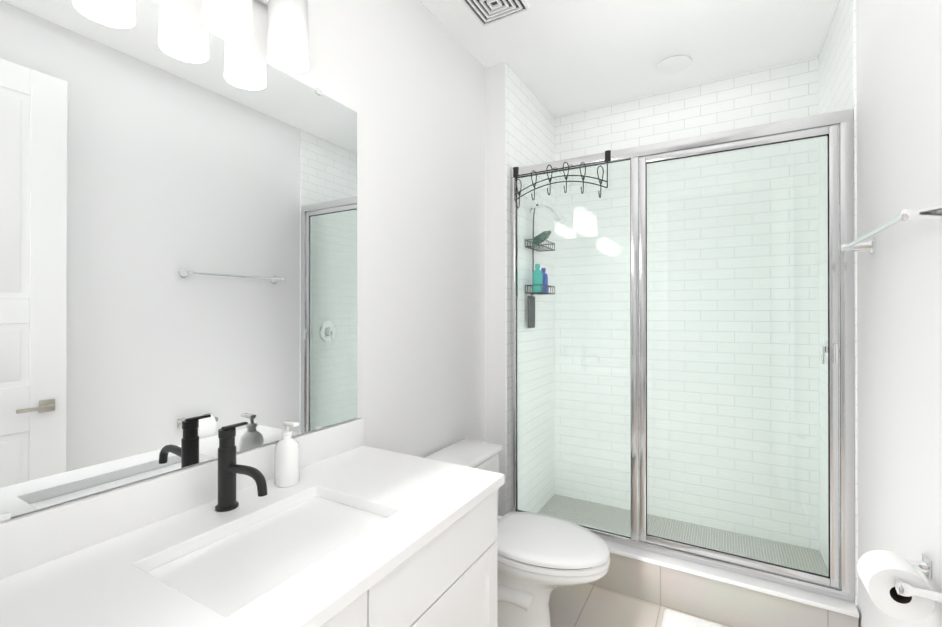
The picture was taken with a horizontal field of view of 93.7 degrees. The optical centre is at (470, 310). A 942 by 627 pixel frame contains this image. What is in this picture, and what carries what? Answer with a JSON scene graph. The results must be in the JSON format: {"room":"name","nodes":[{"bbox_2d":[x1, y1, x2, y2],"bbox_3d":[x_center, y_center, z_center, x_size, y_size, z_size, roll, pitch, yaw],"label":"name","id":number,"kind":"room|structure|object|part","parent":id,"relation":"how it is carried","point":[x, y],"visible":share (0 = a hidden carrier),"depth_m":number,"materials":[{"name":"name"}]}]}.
{"room":"bathroom","nodes":[
{"label":"bathroom","id":0,"kind":"room"},
{"bbox_2d":[11,0,484,518],"bbox_3d":[-0.642,-0.011,1.358,0.120,2.740,4.600,0,0,30],"label":"wall","id":1,"kind":"structure","parent":0,"point":[404,80],"depth_m":1.91,"materials":[{"name":"white paint"}]},
{"bbox_2d":[0,0,356,522],"bbox_3d":[-0.694,-0.172,1.135,0.008,1.130,1.111,0,0,30],"label":"mirror","id":2,"kind":"object","parent":1,"relation":"attached to","point":[178,241],"visible":1,"depth_m":1.04,"materials":[{"name":"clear mirror"}]},
{"bbox_2d":[0,418,363,579],"bbox_3d":[-0.690,0.444,1.128,0.020,0.100,1.153,0,0,30],"label":"backsplash","id":3,"kind":"structure","parent":1,"relation":"attached to","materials":[{"name":"white stone"}]},
{"bbox_2d":[163,0,309,73],"bbox_3d":[-0.623,-0.833,1.108,0.160,0.262,0.500,0,0,30],"label":"sconce","id":4,"kind":"object","parent":1,"relation":"attached to","point":[287,48],"visible":1,"depth_m":1.20,"materials":[{"name":"white glass"}]},
{"bbox_3d":[-0.604,-0.794,1.095,0.114,0.185,0.114,0,0,30],"label":"lamp shade","id":5,"kind":"part","parent":4,"relation":"part of","materials":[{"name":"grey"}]},
{"bbox_3d":[-0.516,-0.793,1.248,0.114,0.185,0.114,0,0,30],"label":"lamp shade","id":6,"kind":"part","parent":4,"relation":"part of","materials":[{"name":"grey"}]},
{"bbox_2d":[485,62,505,515],"bbox_3d":[0.333,-0.006,2.813,0.125,2.740,0.796,0,0,30],"label":"wall","id":7,"kind":"structure","parent":0,"point":[495,332],"depth_m":2.47,"materials":[{"name":"white paint"}]},
{"bbox_2d":[505,62,554,513],"bbox_3d":[0.392,-0.006,2.781,0.008,2.740,0.794,0,0,30],"label":"wall tile","id":8,"kind":"structure","parent":7,"relation":"attached to","point":[529,128],"depth_m":2.54,"materials":[{"name":"white tile"}]},
{"bbox_2d":[419,0,838,116],"bbox_3d":[0.115,-1.432,0.928,1.865,0.100,4.600,0,0,30],"label":"ceiling","id":9,"kind":"structure","parent":0,"point":[561,57],"depth_m":2.25,"materials":[{"name":"white paint"}]},
{"bbox_2d":[461,0,529,26],"bbox_3d":[0.104,-1.368,1.960,0.240,0.020,0.240,0,0,30],"label":"ceiling vent","id":10,"kind":"object","parent":9,"relation":"in","point":[486,12],"visible":1,"depth_m":2.00,"materials":[{"name":"white plastic"}]},
{"bbox_2d":[657,55,691,73],"bbox_3d":[1.134,-1.372,2.463,0.180,0.010,0.180,0,0,30],"label":"recessed light","id":11,"kind":"object","parent":9,"relation":"in","point":[674,64],"visible":0.98,"depth_m":2.45,"materials":[{"name":"white plastic"}]},
{"bbox_2d":[549,583,728,626],"bbox_3d":[0.115,1.408,0.919,1.865,0.100,4.600,0,0,30],"label":"floor","id":12,"kind":"structure","parent":0,"point":[585,605],"depth_m":2.01,"materials":[{"name":"tile"}]},
{"bbox_2d":[0,418,504,626],"bbox_3d":[-0.441,0.875,0.985,0.593,0.964,1.153,0,0,30],"label":"bathroom vanity","id":13,"kind":"object","parent":12,"relation":"on","point":[348,529],"visible":1,"depth_m":0.96,"materials":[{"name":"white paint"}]},
{"bbox_2d":[215,422,266,511],"bbox_3d":[-0.551,0.391,1.088,0.177,0.204,0.078,0,0,30],"label":"faucet","id":14,"kind":"object","parent":13,"relation":"on","point":[229,468],"visible":1,"depth_m":1.09,"materials":[{"name":"black metal"}]},
{"bbox_3d":[-0.602,0.293,1.125,0.013,0.007,0.064,0,0,30],"label":"handle","id":15,"kind":"part","parent":14,"relation":"part of","materials":[{"name":"black metal"}]},
{"bbox_3d":[-0.541,0.404,1.067,0.140,0.058,0.021,0,0,30],"label":"spout","id":16,"kind":"part","parent":14,"relation":"part of","materials":[{"name":"black metal"}]},
{"bbox_2d":[274,420,298,487],"bbox_3d":[-0.522,0.404,1.260,0.073,0.178,0.066,0,0,30],"label":"soap dispenser","id":17,"kind":"object","parent":13,"relation":"on","point":[286,464],"visible":1,"depth_m":1.24,"materials":[{"name":"white plastic"}]},
{"bbox_2d":[425,439,609,626],"bbox_3d":[0.189,1.003,1.869,0.775,0.714,0.430,0,0,30],"label":"toilet","id":18,"kind":"object","parent":12,"relation":"on","point":[540,557],"visible":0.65,"depth_m":1.76,"materials":[{"name":"white ceramic"}]},
{"bbox_3d":[-0.047,0.662,2.006,0.229,0.032,0.430,0,0,30],"label":"tank lid","id":19,"kind":"part","parent":18,"relation":"part of","materials":[{"name":"white ceramic"}]},
{"bbox_3d":[-0.051,0.841,2.007,0.213,0.322,0.410,0,0,30],"label":"tank","id":20,"kind":"part","parent":18,"relation":"part of","materials":[{"name":"white ceramic"}]},
{"bbox_3d":[0.314,0.929,1.798,0.486,0.032,0.382,0,0,30],"label":"lid","id":21,"kind":"part","parent":18,"relation":"part of","materials":[{"name":"white plastic"}]},
{"bbox_3d":[0.285,1.167,1.814,0.546,0.386,0.374,0,0,30],"label":"bowl","id":22,"kind":"part","parent":18,"relation":"part of","materials":[{"name":"white ceramic"}]},
{"bbox_3d":[0.314,0.961,1.798,0.488,0.022,0.382,0,0,30],"label":"seat","id":23,"kind":"part","parent":18,"relation":"part of","materials":[{"name":"white plastic"}]},
{"bbox_2d":[661,609,724,626],"bbox_3d":[0.908,1.344,1.550,0.505,0.028,0.762,0,0,30],"label":"bath mat","id":24,"kind":"object","parent":12,"relation":"on","point":[671,618],"visible":0.98,"depth_m":1.90,"materials":[{"name":"white fabric"}]},
{"bbox_2d":[589,553,857,626],"bbox_3d":[0.875,1.267,2.121,1.484,0.190,0.140,0,0,30],"label":"curb","id":25,"kind":"object","parent":12,"relation":"on","point":[726,604],"visible":0.36,"depth_m":1.94,"materials":[{"name":"tile"}]},
{"bbox_2d":[602,539,858,617],"bbox_3d":[0.875,1.162,2.121,1.484,0.020,0.170,0,0,30],"label":"sill","id":26,"kind":"structure","parent":25,"relation":"on","point":[796,595],"depth_m":1.89,"materials":[{"name":"white stone"}]},
{"bbox_2d":[511,109,854,602],"bbox_3d":[0.870,0.177,2.116,1.483,1.950,0.068,0,0,30],"label":"shower door","id":27,"kind":"structure","parent":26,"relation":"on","point":[682,349],"depth_m":2.02,"materials":[{"name":"clear glass"}]},
{"bbox_2d":[513,150,610,207],"bbox_3d":[0.464,-0.680,2.331,0.529,0.242,0.105,0,0,30],"label":"hook rack","id":28,"kind":"object","parent":27,"relation":"hanging from","point":[607,160],"visible":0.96,"depth_m":2.30,"materials":[{"name":"black metal"}]},
{"bbox_3d":[1.151,0.183,1.966,0.704,1.804,0.006,0,0,30],"label":"glass door","id":29,"kind":"part","parent":27,"relation":"part of","materials":[{"name":"clear glass"}]},
{"bbox_3d":[1.151,0.183,1.966,0.756,1.856,0.028,0,0,30],"label":"door","id":30,"kind":"part","parent":27,"relation":"part of","materials":[{"name":"clear glass"}]},
{"bbox_3d":[1.453,0.171,1.760,0.014,0.080,0.030,0,0,30],"label":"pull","id":31,"kind":"part","parent":27,"relation":"part of","materials":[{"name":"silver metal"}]},
{"bbox_2d":[555,56,817,160],"bbox_3d":[1.220,-0.006,2.853,1.865,2.740,0.154,0,0,30],"label":"wall","id":32,"kind":"structure","parent":0,"point":[784,92],"depth_m":2.69,"materials":[{"name":"tile"}]},
{"bbox_2d":[856,0,941,626],"bbox_3d":[0.872,-0.013,0.490,0.120,2.740,4.600,0,0,30],"label":"wall","id":33,"kind":"structure","parent":0,"point":[899,270],"depth_m":1.31,"materials":[{"name":"white paint"}]},
{"bbox_2d":[818,0,857,609],"bbox_3d":[1.698,-0.008,2.059,0.008,2.740,0.748,0,0,30],"label":"wall tile","id":34,"kind":"structure","parent":33,"relation":"attached to","point":[837,73],"depth_m":1.86,"materials":[{"name":"white tile"}]},
{"bbox_2d":[841,203,941,253],"bbox_3d":[1.213,-0.227,1.296,0.088,0.054,0.664,0,0,30],"label":"towel rail","id":35,"kind":"object","parent":33,"relation":"attached to","point":[933,212],"visible":1,"depth_m":1.11,"materials":[{"name":"silver metal"}]},
{"bbox_3d":[1.365,-0.226,1.560,0.088,0.054,0.054,0,0,30],"label":"post","id":36,"kind":"part","parent":35,"relation":"part of","materials":[{"name":"silver metal"}]},
{"bbox_3d":[1.062,-0.228,1.031,0.088,0.054,0.054,0,0,30],"label":"post","id":37,"kind":"part","parent":35,"relation":"part of","materials":[{"name":"silver metal"}]},
{"bbox_2d":[857,550,941,620],"bbox_3d":[1.070,0.685,1.101,0.144,0.120,0.194,0,0,30],"label":"paper holder","id":38,"kind":"object","parent":33,"relation":"attached to","point":[896,586],"visible":1,"depth_m":1.07,"materials":[{"name":"white paper"}]},
{"bbox_3d":[1.124,0.657,1.156,0.095,0.032,0.032,0,0,30],"label":"post","id":39,"kind":"part","parent":38,"relation":"part of","materials":[{"name":"silver metal"}]},
{"bbox_3d":[1.050,0.656,1.026,0.095,0.032,0.032,0,0,30],"label":"post","id":40,"kind":"part","parent":38,"relation":"part of","materials":[{"name":"silver metal"}]},
{"bbox_3d":[1.168,0.657,1.131,0.006,0.052,0.044,0,0,30],"label":"plate","id":41,"kind":"part","parent":38,"relation":"part of","materials":[{"name":"silver metal"}]}
]}

